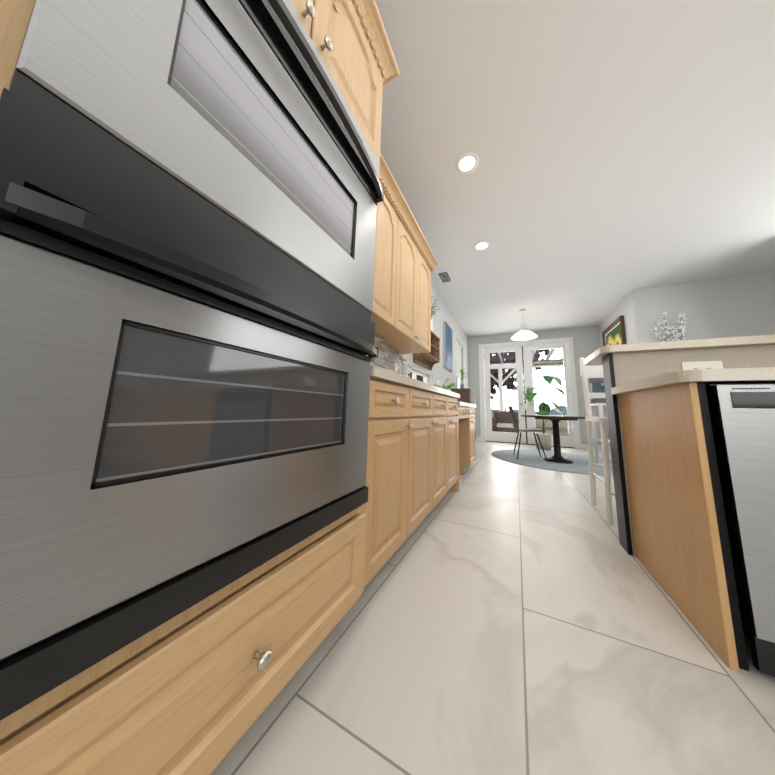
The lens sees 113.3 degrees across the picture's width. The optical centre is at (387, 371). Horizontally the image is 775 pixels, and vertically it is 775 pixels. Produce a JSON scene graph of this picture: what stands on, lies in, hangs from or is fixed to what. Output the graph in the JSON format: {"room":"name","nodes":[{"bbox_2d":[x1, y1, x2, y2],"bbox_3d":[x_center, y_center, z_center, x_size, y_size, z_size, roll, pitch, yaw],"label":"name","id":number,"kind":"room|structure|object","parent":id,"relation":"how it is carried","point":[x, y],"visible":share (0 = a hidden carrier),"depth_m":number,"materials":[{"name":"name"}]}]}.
{"room":"kitchen","nodes":[
{"label":"kitchen","id":0,"kind":"room"},
{"bbox_2d":[0,80,3,91],"bbox_3d":[-0.246,-0.198,0.631,0.041,0.090,0.808,-3,-9,26],"label":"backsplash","id":1,"kind":"structure","parent":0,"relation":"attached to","point":[1,81],"depth_m":0.29,"materials":[{"name":"beige wood"}]},
{"bbox_2d":[403,280,468,389],"bbox_3d":[0.581,-0.066,3.883,0.160,2.800,7.387,-3,-9,26],"label":"wall","id":2,"kind":"structure","parent":0,"point":[438,371],"depth_m":4.61,"materials":[{"name":"grey paint"}]},
{"bbox_2d":[300,0,387,155],"bbox_3d":[-0.496,-1.229,0.927,0.636,0.590,0.843,-3,-9,26],"label":"upper cabinet","id":3,"kind":"object","parent":2,"relation":"attached to","point":[350,34],"depth_m":0.99,"materials":[{"name":"brown wood"}]},
{"bbox_2d":[380,176,399,331],"bbox_3d":[-0.262,-0.889,1.691,0.346,1.025,0.789,-3,-9,26],"label":"upper cabinet","id":4,"kind":"object","parent":2,"relation":"attached to","point":[390,234],"depth_m":1.87,"materials":[{"name":"brown wood"}]},
{"bbox_2d":[376,204,431,355],"bbox_3d":[0.115,-0.767,2.437,0.346,1.025,0.900,-3,-9,26],"label":"upper cabinet","id":5,"kind":"object","parent":2,"relation":"attached to","point":[412,332],"depth_m":2.31,"materials":[{"name":"brown wood"}]},
{"bbox_2d":[413,330,440,369],"bbox_3d":[0.553,-0.295,3.486,0.158,0.465,0.720,-3,-9,26],"label":"cubby shelf","id":6,"kind":"object","parent":2,"relation":"attached to","point":[428,360],"visible":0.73,"depth_m":3.57,"materials":[{"name":"brown wood"}]},
{"bbox_2d":[431,296,439,317],"bbox_3d":[0.593,-0.764,3.439,0.260,0.450,0.466,-3,-9,26],"label":"sprig","id":7,"kind":"object","parent":6,"relation":"on","point":[432,310],"visible":0.38,"depth_m":3.36,"materials":[{"name":"green plant"}]},
{"bbox_2d":[408,367,459,387],"bbox_3d":[0.964,-0.164,4.729,0.050,1.495,3.640,-3,-9,26],"label":"window","id":8,"kind":"structure","parent":2,"relation":"in","point":[415,373],"depth_m":3.63,"materials":[{"name":"white plastic"}]},
{"bbox_2d":[443,321,452,371],"bbox_3d":[1.149,-0.450,4.829,0.039,0.850,0.560,-3,-9,26],"label":"picture","id":9,"kind":"object","parent":2,"relation":"attached to","point":[447,350],"visible":1,"depth_m":4.71,"materials":[{"name":"blue"}]},
{"bbox_2d":[456,340,461,377],"bbox_3d":[1.648,-0.279,5.993,0.055,0.793,0.820,-3,-9,26],"label":"window blind","id":10,"kind":"object","parent":2,"relation":"attached to","point":[458,352],"visible":0.55,"depth_m":6.04,"materials":[{"name":"white plastic"}]},
{"bbox_2d":[211,441,774,774],"bbox_3d":[1.945,1.048,1.295,5.100,0.080,10.500,-3,-9,26],"label":"floor","id":11,"kind":"structure","parent":0,"point":[501,617],"depth_m":0.76,"materials":[{"name":"beige tile"}]},
{"bbox_2d":[0,508,371,774],"bbox_3d":[-0.551,0.635,0.650,0.636,0.400,0.843,-3,-9,26],"label":"drawer","id":12,"kind":"object","parent":11,"relation":"on","point":[180,707],"depth_m":0.44,"materials":[{"name":"brown wood"}]},
{"bbox_2d":[0,0,383,743],"bbox_3d":[-0.497,-0.261,0.768,0.603,1.350,0.780,-3,-9,26],"label":"double oven","id":13,"kind":"object","parent":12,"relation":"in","point":[236,452],"depth_m":0.40,"materials":[{"name":"silver metal"}]},
{"bbox_2d":[372,380,411,580],"bbox_3d":[-0.265,0.494,1.260,0.616,0.874,0.423,-3,-9,26],"label":"base cabinet","id":14,"kind":"object","parent":11,"relation":"on","point":[392,458],"depth_m":1.15,"materials":[{"name":"brown wood"}]},
{"bbox_2d":[376,364,459,399],"bbox_3d":[0.048,0.135,1.895,0.638,0.040,1.721,-3,-9,26],"label":"countertop","id":15,"kind":"structure","parent":14,"relation":"on","point":[381,373],"depth_m":1.33,"materials":[{"name":"beige stone"}]},
{"bbox_2d":[434,378,454,390],"bbox_3d":[0.662,0.270,3.306,0.462,0.282,0.766,-3,-9,26],"label":"pothos","id":16,"kind":"object","parent":15,"relation":"on","point":[448,386],"visible":0.1,"depth_m":3.15,"materials":[{"name":"green plant"}]},
{"bbox_2d":[412,388,447,533],"bbox_3d":[0.018,0.586,1.820,0.616,0.874,0.846,-3,-9,26],"label":"base cabinet","id":17,"kind":"object","parent":11,"relation":"on","point":[429,409],"depth_m":1.63,"materials":[{"name":"brown wood"}]},
{"bbox_2d":[448,396,459,491],"bbox_3d":[0.311,0.680,2.397,0.618,0.874,0.460,-3,-9,26],"label":"base cabinet","id":18,"kind":"object","parent":11,"relation":"on","point":[453,404],"depth_m":2.30,"materials":[{"name":"brown wood"}]},
{"bbox_2d":[451,388,475,438],"bbox_3d":[1.527,0.960,5.070,0.370,1.175,0.742,-3,-9,26],"label":"base cabinet","id":19,"kind":"object","parent":11,"relation":"on","point":[467,395],"visible":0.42,"depth_m":4.81,"materials":[{"name":"brown wood"}]},
{"bbox_2d":[459,367,466,387],"bbox_3d":[1.600,0.140,5.216,0.229,0.494,0.344,-3,-9,26],"label":"potted plant","id":20,"kind":"object","parent":19,"relation":"on","point":[462,380],"visible":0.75,"depth_m":5.21,"materials":[{"name":"green plant"}]},
{"bbox_2d":[460,408,475,474],"bbox_3d":[0.813,0.877,3.390,0.616,0.805,0.460,-3,-9,26],"label":"base cabinet","id":21,"kind":"object","parent":11,"relation":"on","point":[467,415],"depth_m":3.08,"materials":[{"name":"brown wood"}]},
{"bbox_2d":[460,401,475,407],"bbox_3d":[0.684,0.411,3.153,0.632,0.040,1.147,-3,-9,26],"label":"countertop","id":22,"kind":"structure","parent":21,"relation":"on","point":[462,405],"depth_m":2.92,"materials":[{"name":"white stone"}]},
{"bbox_2d":[522,375,567,448],"bbox_3d":[3.390,0.857,5.469,0.859,1.588,0.852,-3,-9,26],"label":"monstera plant","id":23,"kind":"object","parent":11,"relation":"on","point":[544,409],"visible":0.81,"depth_m":5.54,"materials":[{"name":"green plant"}]},
{"bbox_2d":[491,449,612,475],"bbox_3d":[2.834,1.464,4.231,2.060,0.008,2.060,-3,-9,26],"label":"round rug","id":24,"kind":"object","parent":11,"relation":"on","point":[533,458],"visible":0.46,"depth_m":4.07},
{"bbox_2d":[508,406,547,461],"bbox_3d":[2.326,1.018,4.287,0.505,0.851,0.491,-1,-9,20],"label":"dining chair","id":25,"kind":"object","parent":24,"relation":"on","point":[514,423],"visible":1,"depth_m":4.24,"materials":[{"name":"metal"}]},
{"bbox_2d":[520,415,584,463],"bbox_3d":[2.728,1.080,4.121,1.010,0.710,1.010,-3,-9,26],"label":"dining table","id":26,"kind":"object","parent":24,"relation":"on","point":[556,457],"visible":0.94,"depth_m":4.04,"materials":[{"name":"black metal"}]},
{"bbox_2d":[589,378,609,462],"bbox_3d":[3.416,0.749,3.892,0.487,1.341,0.514,-3,-9,26],"label":"stool","id":27,"kind":"object","parent":24,"relation":"on","point":[598,385],"visible":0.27,"depth_m":3.97,"materials":[{"name":"white wood"}]},
{"bbox_2d":[579,357,614,525],"bbox_3d":[1.905,0.464,1.983,0.536,1.277,0.547,-3,-9,26],"label":"stool","id":28,"kind":"object","parent":11,"relation":"on","point":[596,371],"visible":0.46,"depth_m":2.19,"materials":[{"name":"white wood"}]},
{"bbox_2d":[620,374,774,676],"bbox_3d":[1.504,0.505,0.981,0.642,0.874,0.713,-3,-9,26],"label":"base cabinet","id":29,"kind":"object","parent":11,"relation":"on","point":[691,424],"depth_m":0.85,"materials":[{"name":"brown wood"}]},
{"bbox_2d":[584,334,774,365],"bbox_3d":[2.746,-0.155,1.098,2.992,0.040,0.510,-3,-9,26],"label":"countertop","id":30,"kind":"structure","parent":29,"relation":"on","point":[745,348],"depth_m":1.39,"materials":[{"name":"beige stone"}]},
{"bbox_2d":[608,366,774,393],"bbox_3d":[2.501,0.009,0.552,2.957,0.040,0.725,-3,-9,26],"label":"countertop","id":31,"kind":"structure","parent":29,"relation":"on","point":[670,377],"depth_m":0.95,"materials":[{"name":"beige stone"}]},
{"bbox_2d":[681,360,724,377],"bbox_3d":[1.690,-0.011,1.370,0.150,0.086,0.008,-3,-9,26],"label":"outlet","id":32,"kind":"object","parent":31,"relation":"attached to","point":[685,364],"depth_m":1.37,"materials":[{"name":"white plastic"}]},
{"bbox_2d":[468,325,609,445],"bbox_3d":[3.561,0.420,6.389,2.900,2.850,0.160,-3,-9,26],"label":"wall","id":33,"kind":"structure","parent":0,"point":[586,341],"depth_m":6.03,"materials":[{"name":"grey paint"}]},
{"bbox_2d":[479,337,580,448],"bbox_3d":[3.443,0.521,6.411,2.120,2.590,0.188,-3,-9,26],"label":"door frame","id":34,"kind":"structure","parent":33,"relation":"attached to","point":[523,370],"depth_m":6.38,"materials":[{"name":"white wood"}]},
{"bbox_2d":[581,444,609,450],"bbox_3d":[4.556,1.670,5.598,0.507,0.105,0.014,-3,-9,26],"label":"baseboard","id":35,"kind":"structure","parent":33,"relation":"attached to","point":[584,446],"depth_m":5.65,"materials":[{"name":"white"}]},
{"bbox_2d":[375,0,774,337],"bbox_3d":[2.030,-1.800,1.717,5.100,0.080,10.500,-3,-9,26],"label":"ceiling","id":36,"kind":"structure","parent":0,"point":[621,149],"depth_m":1.97,"materials":[{"name":"white paint"}]},
{"bbox_2d":[436,270,452,282],"bbox_3d":[0.887,-1.456,3.948,0.180,0.012,0.340,-3,-9,26],"label":"ceiling vent","id":37,"kind":"object","parent":36,"relation":"in","point":[444,276],"visible":1,"depth_m":3.92,"materials":[{"name":"white metal"}]},
{"bbox_2d":[455,152,478,173],"bbox_3d":[0.665,-1.735,2.136,0.194,0.004,0.194,-3,-9,26],"label":"recessed light","id":38,"kind":"object","parent":36,"relation":"in","point":[468,161],"visible":1,"depth_m":2.13,"materials":[{"name":"white"}]},
{"bbox_2d":[473,241,489,250],"bbox_3d":[1.174,-1.564,3.187,0.194,0.004,0.194,-3,-9,26],"label":"recessed light","id":39,"kind":"object","parent":36,"relation":"in","point":[479,246],"visible":1,"depth_m":3.18,"materials":[{"name":"white"}]},
{"bbox_2d":[511,309,536,340],"bbox_3d":[2.711,-0.947,5.095,0.464,0.575,0.464,-3,-9,26],"label":"pendant lamp","id":40,"kind":"object","parent":36,"relation":"hanging from","point":[523,335],"visible":1,"depth_m":5.10,"materials":[{"name":"white metal"}]},
{"bbox_2d":[599,271,774,439],"bbox_3d":[5.264,0.164,4.489,1.860,2.800,2.070,-3,-9,26],"label":"wall","id":41,"kind":"structure","parent":0,"point":[736,306],"depth_m":3.79,"materials":[{"name":"grey paint"}]},
{"bbox_2d":[602,315,626,345],"bbox_3d":[4.393,-0.322,4.935,0.055,1.200,1.080,-3,-9,26],"label":"framed picture","id":42,"kind":"object","parent":41,"relation":"attached to","point":[613,333],"visible":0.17,"depth_m":4.83,"materials":[{"name":"brown"}]},
{"bbox_3d":[4.603,0.124,3.586,1.876,0.275,0.266,-3,-9,26],"label":"mantel shelf","id":43,"kind":"object","parent":41,"relation":"attached to","visible":0},
{"bbox_2d":[651,312,686,341],"bbox_3d":[4.209,-0.443,3.778,0.362,0.876,0.282,-3,-9,26],"label":"flowers","id":44,"kind":"object","parent":43,"relation":"on","point":[676,334],"visible":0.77,"depth_m":3.79,"materials":[{"name":"white plant"}]},
{"label":"outside","id":45,"kind":"structure","parent":0,"visible":0},
{"bbox_2d":[491,405,566,414],"bbox_3d":[148.785,31.782,208.591,400.000,10.581,1.000,-3,-9,26],"label":"hills","id":46,"kind":"structure","parent":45,"point":[563,408],"depth_m":212.80,"materials":[{"name":"blue"}]},
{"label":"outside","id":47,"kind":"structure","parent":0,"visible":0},
{"bbox_2d":[491,413,568,435],"bbox_3d":[65.133,19.142,109.131,140.000,0.480,263.000,-3,-9,26],"label":"ground","id":48,"kind":"structure","parent":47,"point":[563,424],"depth_m":18.35,"materials":[{"name":"grey"}]},
{"bbox_2d":[408,371,422,381],"bbox_3d":[0.126,0.659,5.723,0.030,1.920,8.985,-3,-9,26],"label":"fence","id":49,"kind":"object","parent":48,"relation":"on","point":[419,378],"depth_m":7.24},
{"bbox_2d":[492,411,518,432],"bbox_3d":[3.696,1.662,7.952,0.750,0.800,0.700,-3,-9,26],"label":"wicker chair","id":50,"kind":"object","parent":48,"relation":"on","point":[503,423],"depth_m":7.81,"materials":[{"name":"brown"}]},
{"bbox_2d":[504,391,517,411],"bbox_3d":[4.130,1.411,8.454,0.440,1.470,0.440,-3,-9,26],"label":"heater","id":51,"kind":"object","parent":48,"relation":"on","point":[509,401],"depth_m":8.46,"materials":[{"name":"white"}]},
{"bbox_2d":[490,349,548,398],"bbox_3d":[5.316,0.185,14.144,6.430,5.825,5.654,-3,-9,26],"label":"tree","id":52,"kind":"object","parent":48,"relation":"on","point":[509,384],"depth_m":12.66,"materials":[{"name":"brown plant"}]},
{"bbox_2d":[490,349,563,411],"bbox_3d":[3.859,0.741,8.530,7.500,2.800,3.900,-3,-9,26],"label":"pergola","id":53,"kind":"object","parent":48,"relation":"on","point":[513,365],"depth_m":9.80,"materials":[{"name":"white wood"}]},
{"bbox_2d":[532,359,562,365],"bbox_3d":[4.233,-0.234,6.785,0.840,0.140,0.030,-3,-9,26],"label":"signboard","id":54,"kind":"object","parent":53,"relation":"attached to","point":[547,363],"depth_m":6.76,"materials":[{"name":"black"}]}
]}

